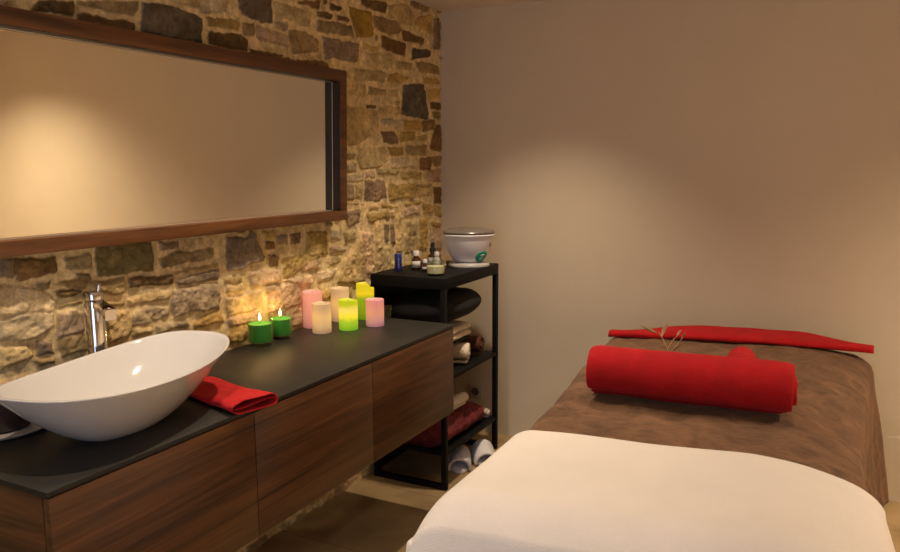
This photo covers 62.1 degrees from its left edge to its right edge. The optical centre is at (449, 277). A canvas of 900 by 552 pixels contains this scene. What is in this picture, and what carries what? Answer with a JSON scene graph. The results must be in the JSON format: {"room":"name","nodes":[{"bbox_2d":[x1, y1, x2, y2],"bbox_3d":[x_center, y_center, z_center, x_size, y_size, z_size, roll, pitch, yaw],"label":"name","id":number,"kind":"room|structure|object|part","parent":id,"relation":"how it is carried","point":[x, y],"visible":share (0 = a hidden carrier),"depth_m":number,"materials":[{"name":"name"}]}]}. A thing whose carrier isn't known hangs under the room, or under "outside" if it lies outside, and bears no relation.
{"room":"spa","nodes":[
{"label":"spa","id":0,"kind":"room"},
{"bbox_2d":[0,0,441,551],"bbox_3d":[-1.293,0.022,2.271,0.262,2.446,5.020,4,9,27],"label":"wall","id":1,"kind":"structure","parent":0,"point":[388,50],"depth_m":3.08,"materials":[{"name":"stone"}]},
{"bbox_2d":[0,5,346,257],"bbox_3d":[-0.951,-0.465,2.527,0.080,0.662,1.972,6,10,27],"label":"wall mirror","id":2,"kind":"object","parent":1,"relation":"attached to","point":[110,135],"visible":1,"depth_m":2.46,"materials":[{"name":"brown wood"}]},
{"bbox_2d":[0,328,453,551],"bbox_3d":[-0.679,0.526,2.634,0.565,0.390,1.948,4,9,27],"label":"vanity cabinet","id":3,"kind":"object","parent":1,"relation":"attached to","point":[221,488],"visible":0.75,"depth_m":2.19,"materials":[{"name":"brown wood"}]},
{"bbox_3d":[-0.732,0.630,1.942,0.020,0.387,0.649,4,9,27],"label":"drawer","id":4,"kind":"part","parent":3,"relation":"part of","materials":[{"name":"brown wood"}]},
{"bbox_2d":[0,317,453,498],"bbox_3d":[-0.680,0.326,2.605,0.566,0.014,1.952,4,9,27],"label":"countertop","id":5,"kind":"structure","parent":3,"relation":"on","point":[43,463],"depth_m":2.30,"materials":[{"name":"stone"}]},
{"bbox_2d":[0,405,42,440],"bbox_3d":[-1.206,0.360,2.010,0.244,0.098,0.244,4,9,27],"label":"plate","id":6,"kind":"object","parent":5,"relation":"on","point":[12,425],"visible":0.49,"depth_m":1.96,"materials":[{"name":"ceramic"}]},
{"bbox_3d":[-1.206,0.356,2.009,0.164,0.090,0.164,4,9,27],"label":"pot","id":7,"kind":"part","parent":6,"relation":"part of","materials":[{"name":"black ceramic"}]},
{"bbox_2d":[83,285,116,354],"bbox_3d":[-1.067,0.195,2.295,0.142,0.341,0.068,7,11,41],"label":"faucet","id":8,"kind":"object","parent":5,"relation":"on","point":[98,311],"visible":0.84,"depth_m":2.28,"materials":[{"name":"silver metal"}]},
{"bbox_3d":[-1.055,0.095,2.269,0.108,0.056,0.036,7,11,41],"label":"spout","id":9,"kind":"part","parent":8,"relation":"part of","materials":[{"name":"silver metal"}]},
{"bbox_2d":[0,330,229,441],"bbox_3d":[-0.889,0.311,2.052,0.410,0.179,0.746,2,9,14],"label":"vessel basin","id":10,"kind":"object","parent":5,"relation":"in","point":[125,389],"visible":1,"depth_m":2.04,"materials":[{"name":"ceramic"}]},
{"bbox_2d":[190,376,277,414],"bbox_3d":[-0.693,0.346,2.280,0.373,0.040,0.154,8,12,43],"label":"folded cloth","id":11,"kind":"object","parent":5,"relation":"on","point":[236,399],"visible":0.86,"depth_m":2.21,"materials":[{"name":"red fabric"}]},
{"bbox_2d":[247,313,273,346],"bbox_3d":[-0.751,0.203,2.955,0.101,0.129,0.101,1,9,10],"label":"jar candle","id":12,"kind":"object","parent":5,"relation":"on","point":[259,332],"visible":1,"depth_m":2.92,"materials":[{"name":"green wax"}]},
{"bbox_2d":[268,310,292,339],"bbox_3d":[-0.697,0.188,3.075,0.095,0.123,0.095,1,9,10],"label":"jar candle","id":13,"kind":"object","parent":5,"relation":"on","point":[281,325],"visible":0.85,"depth_m":3.04,"materials":[{"name":"green wax"}]},
{"bbox_2d":[302,290,321,328],"bbox_3d":[-0.605,0.137,3.286,0.085,0.160,0.085,4,9,27],"label":"pillar candle","id":14,"kind":"object","parent":5,"relation":"on","point":[308,296],"visible":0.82,"depth_m":3.25,"materials":[{"name":"pink wax"}]},
{"bbox_2d":[312,301,331,333],"bbox_3d":[-0.546,0.169,3.179,0.081,0.127,0.081,4,9,27],"label":"pillar candle","id":15,"kind":"object","parent":5,"relation":"on","point":[321,310],"visible":1,"depth_m":3.15,"materials":[{"name":"beige wax"}]},
{"bbox_2d":[331,286,348,321],"bbox_3d":[-0.503,0.120,3.422,0.082,0.153,0.082,4,9,27],"label":"pillar candle","id":16,"kind":"object","parent":5,"relation":"on","point":[338,292],"visible":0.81,"depth_m":3.39,"materials":[{"name":"beige wax"}]},
{"bbox_2d":[338,298,357,330],"bbox_3d":[-0.440,0.158,3.236,0.082,0.132,0.082,4,9,27],"label":"pillar candle","id":17,"kind":"object","parent":5,"relation":"on","point":[348,307],"visible":1,"depth_m":3.20,"materials":[{"name":"yellow wax"}]},
{"bbox_2d":[356,282,373,319],"bbox_3d":[-0.392,0.106,3.461,0.082,0.167,0.082,4,9,27],"label":"pillar candle","id":18,"kind":"object","parent":5,"relation":"on","point":[364,291],"visible":0.74,"depth_m":3.42,"materials":[{"name":"yellow wax"}]},
{"bbox_2d":[365,298,383,326],"bbox_3d":[-0.333,0.152,3.314,0.081,0.119,0.081,4,9,27],"label":"pillar candle","id":19,"kind":"object","parent":5,"relation":"on","point":[374,307],"visible":1,"depth_m":3.28,"materials":[{"name":"pink wax"}]},
{"bbox_3d":[-0.439,0.545,2.507,0.020,0.387,0.631,4,9,27],"label":"drawer","id":20,"kind":"part","parent":3,"relation":"part of","materials":[{"name":"brown wood"}]},
{"bbox_3d":[-0.143,0.459,3.077,0.020,0.387,0.658,4,9,27],"label":"drawer","id":21,"kind":"part","parent":3,"relation":"part of","materials":[{"name":"brown wood"}]},
{"bbox_2d":[413,0,539,10],"bbox_3d":[0.813,-1.091,1.023,5.000,0.100,5.300,4,9,27],"label":"ceiling","id":22,"kind":"structure","parent":0,"point":[441,5],"depth_m":4.04,"materials":[{"name":"paint"}]},
{"bbox_2d":[254,431,899,551],"bbox_3d":[0.826,1.437,1.397,5.000,0.120,5.300,4,9,27],"label":"floor","id":23,"kind":"structure","parent":0,"point":[376,513],"depth_m":3.41,"materials":[{"name":"wood"}]},
{"bbox_2d":[371,260,497,490],"bbox_3d":[-0.062,0.471,3.958,0.414,1.051,0.635,4,9,27],"label":"shelf unit","id":24,"kind":"object","parent":23,"relation":"on","point":[389,285],"visible":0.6,"depth_m":3.79,"materials":[{"name":"black metal"}]},
{"bbox_3d":[-0.373,0.514,3.780,0.026,0.970,0.026,4,9,27],"label":"leg","id":25,"kind":"part","parent":24,"relation":"part of","materials":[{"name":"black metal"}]},
{"bbox_2d":[394,253,401,270],"bbox_3d":[-0.263,-0.079,3.790,0.037,0.090,0.037,4,9,27],"label":"bottle","id":26,"kind":"object","parent":24,"relation":"on","point":[398,256],"visible":1,"depth_m":3.78,"materials":[{"name":"blue plastic"}]},
{"bbox_3d":[-0.243,0.473,4.052,0.006,0.970,0.583,4,9,27],"label":"panel","id":27,"kind":"part","parent":24,"relation":"part of","materials":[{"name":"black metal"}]},
{"bbox_2d":[411,250,420,269],"bbox_3d":[-0.173,-0.089,3.821,0.050,0.098,0.050,4,9,27],"label":"bottle","id":28,"kind":"object","parent":24,"relation":"on","point":[416,261],"visible":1,"depth_m":3.80,"materials":[{"name":"brown glass"}]},
{"bbox_2d":[422,259,427,271],"bbox_3d":[-0.125,-0.061,3.746,0.034,0.064,0.034,4,9,27],"label":"vial","id":29,"kind":"object","parent":24,"relation":"on","point":[424,265],"visible":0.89,"depth_m":3.73,"materials":[{"name":"brown glass"}]},
{"bbox_2d":[428,242,435,264],"bbox_3d":[-0.091,-0.123,3.944,0.055,0.130,0.055,4,9,27],"label":"dropper bottle","id":30,"kind":"object","parent":24,"relation":"on","point":[431,256],"visible":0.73,"depth_m":3.93,"materials":[{"name":"orange glass"}]},
{"bbox_2d":[427,258,443,275],"bbox_3d":[-0.070,-0.062,3.630,0.092,0.100,0.092,4,9,27],"label":"jar","id":31,"kind":"object","parent":24,"relation":"on","point":[435,270],"visible":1,"depth_m":3.60,"materials":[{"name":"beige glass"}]},
{"bbox_2d":[433,252,439,264],"bbox_3d":[-0.069,-0.093,3.904,0.038,0.082,0.038,4,9,27],"label":"bottle","id":32,"kind":"object","parent":24,"relation":"on","point":[436,254],"visible":0.81,"depth_m":3.89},
{"bbox_3d":[-0.028,0.538,3.605,0.026,0.970,0.026,4,9,27],"label":"leg","id":33,"kind":"part","parent":24,"relation":"part of","materials":[{"name":"black metal"}]},
{"bbox_2d":[441,253,447,269],"bbox_3d":[-0.030,-0.083,3.833,0.035,0.083,0.036,4,9,27],"label":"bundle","id":34,"kind":"object","parent":24,"relation":"on","point":[442,256],"visible":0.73,"depth_m":3.83,"materials":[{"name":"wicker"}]},
{"bbox_2d":[405,401,484,446],"bbox_3d":[-0.074,0.735,3.965,0.374,0.145,0.500,4,9,27],"label":"folded blanket","id":35,"kind":"object","parent":24,"relation":"on","point":[469,413],"visible":0.43,"depth_m":3.79,"materials":[{"name":"red fabric"}]},
{"bbox_2d":[454,392,468,408],"bbox_3d":[-0.010,0.655,3.837,0.063,0.064,0.332,5,10,31],"label":"rolled towel","id":36,"kind":"object","parent":35,"relation":"on","point":[460,398],"visible":0.37,"depth_m":3.90,"materials":[{"name":"beige fabric"}]},
{"bbox_2d":[453,342,469,362],"bbox_3d":[-0.039,0.387,3.889,0.292,0.108,0.103,1,9,9],"label":"rolled towel","id":37,"kind":"object","parent":24,"relation":"on","point":[461,351],"visible":0.27,"depth_m":3.83,"materials":[{"name":"white fabric"}]},
{"bbox_2d":[453,335,468,344],"bbox_3d":[-0.093,0.314,3.858,0.300,0.015,0.270,4,9,27],"label":"folded cloth","id":38,"kind":"object","parent":37,"relation":"on","point":[465,336],"visible":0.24,"depth_m":3.83,"materials":[{"name":"brown fabric"}]},
{"bbox_2d":[447,320,470,340],"bbox_3d":[-0.077,0.271,3.849,0.294,0.072,0.242,4,9,27],"label":"folded towel","id":39,"kind":"object","parent":38,"relation":"on","point":[459,329],"visible":0.28,"depth_m":3.82,"materials":[{"name":"beige fabric"}]},
{"bbox_2d":[390,287,480,322],"bbox_3d":[-0.070,0.139,3.900,0.411,0.167,0.532,4,9,27],"label":"cushion","id":40,"kind":"object","parent":39,"relation":"on","point":[420,304],"visible":0.8,"depth_m":3.72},
{"bbox_2d":[443,227,494,267],"bbox_3d":[0.099,-0.164,3.958,0.276,0.205,0.215,0,8,0],"label":"tub","id":41,"kind":"object","parent":24,"relation":"on","point":[468,247],"visible":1,"depth_m":3.89,"materials":[{"name":"white ceramic"}]},
{"bbox_3d":[0.099,-0.250,3.945,0.276,0.032,0.215,0,8,0],"label":"lid","id":42,"kind":"part","parent":41,"relation":"part of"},
{"bbox_2d":[460,335,483,353],"bbox_3d":[0.038,0.360,4.090,0.302,0.100,0.096,2,9,18],"label":"rolled towel","id":43,"kind":"object","parent":24,"relation":"on","point":[476,342],"visible":0.26,"depth_m":4.03,"materials":[{"name":"brown fabric"}]},
{"bbox_2d":[483,408,489,417],"bbox_3d":[0.102,0.744,4.207,0.272,0.050,0.048,4,9,27],"label":"rolled towel","id":44,"kind":"object","parent":24,"relation":"on","point":[486,410],"visible":0.13,"depth_m":4.14,"materials":[{"name":"white fabric"}]},
{"bbox_3d":[0.250,0.457,4.141,0.026,0.970,0.026,4,9,27],"label":"leg","id":45,"kind":"part","parent":24,"relation":"part of","materials":[{"name":"black metal"}]},
{"bbox_2d":[448,445,471,473],"bbox_3d":[0.047,0.942,3.999,0.134,0.107,0.300,0,8,-1],"label":"slipper","id":46,"kind":"object","parent":23,"relation":"on","point":[459,460],"visible":0.8,"depth_m":3.90,"materials":[{"name":"white fabric"}]},
{"bbox_2d":[470,439,494,465],"bbox_3d":[0.176,0.930,4.073,0.134,0.107,0.300,-1,8,-8],"label":"slipper","id":47,"kind":"object","parent":23,"relation":"on","point":[481,450],"visible":0.81,"depth_m":4.00,"materials":[{"name":"white fabric"}]},
{"bbox_2d":[440,0,899,502],"bbox_3d":[1.994,-0.173,3.475,5.000,2.446,0.150,4,9,27],"label":"wall","id":48,"kind":"structure","parent":0,"point":[630,164],"depth_m":3.78,"materials":[{"name":"paint"}]},
{"bbox_2d":[469,384,481,398],"bbox_3d":[0.152,0.679,4.466,0.084,0.084,0.012,4,9,27],"label":"wall socket","id":49,"kind":"object","parent":48,"relation":"attached to","point":[475,391],"visible":1,"depth_m":4.46,"materials":[{"name":"plastic"}]},
{"bbox_3d":[0.854,0.845,2.543,0.720,0.715,1.800,4,9,27],"label":"massage table","id":50,"kind":"object","parent":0,"visible":0},
{"bbox_2d":[530,337,899,506],"bbox_3d":[0.972,0.758,2.776,1.333,0.708,1.942,4,9,27],"label":"blanket","id":51,"kind":"object","parent":50,"relation":"on","point":[834,428],"visible":0.48,"depth_m":2.50,"materials":[{"name":"brown fabric"}]},
{"bbox_2d":[406,430,895,551],"bbox_3d":[0.535,0.849,1.859,1.318,0.651,0.709,3,9,20],"label":"blanket","id":52,"kind":"object","parent":51,"relation":"on","point":[540,491],"visible":1,"depth_m":1.80,"materials":[{"name":"white fabric"}]},
{"bbox_2d":[641,322,685,350],"bbox_3d":[0.754,0.287,2.658,0.156,0.273,0.022,4,9,27],"label":"sprig","id":53,"kind":"object","parent":51,"relation":"on","point":[666,324],"visible":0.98,"depth_m":2.64,"materials":[{"name":"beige plant"}]},
{"bbox_3d":[0.778,0.309,2.649,0.080,0.233,0.022,4,9,27],"label":"stem","id":54,"kind":"part","parent":53,"relation":"part of","materials":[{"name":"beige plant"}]},
{"bbox_2d":[586,345,797,413],"bbox_3d":[0.809,0.346,2.539,0.676,0.182,0.186,3,9,23],"label":"roll","id":55,"kind":"object","parent":51,"relation":"on","point":[748,384],"visible":1,"depth_m":2.46,"materials":[{"name":"red fabric"}]},
{"bbox_2d":[608,325,873,353],"bbox_3d":[1.339,0.273,3.517,1.152,0.057,0.178,2,9,18],"label":"towel","id":56,"kind":"object","parent":51,"relation":"on","point":[693,332],"visible":0.99,"depth_m":3.46,"materials":[{"name":"red fabric"}]},
{"bbox_2d":[727,346,756,358],"bbox_3d":[1.032,0.337,2.665,0.122,0.157,0.203,4,9,27],"label":"roll","id":57,"kind":"object","parent":51,"relation":"on","point":[740,352],"visible":0.12,"depth_m":2.65,"materials":[{"name":"red fabric"}]}
]}

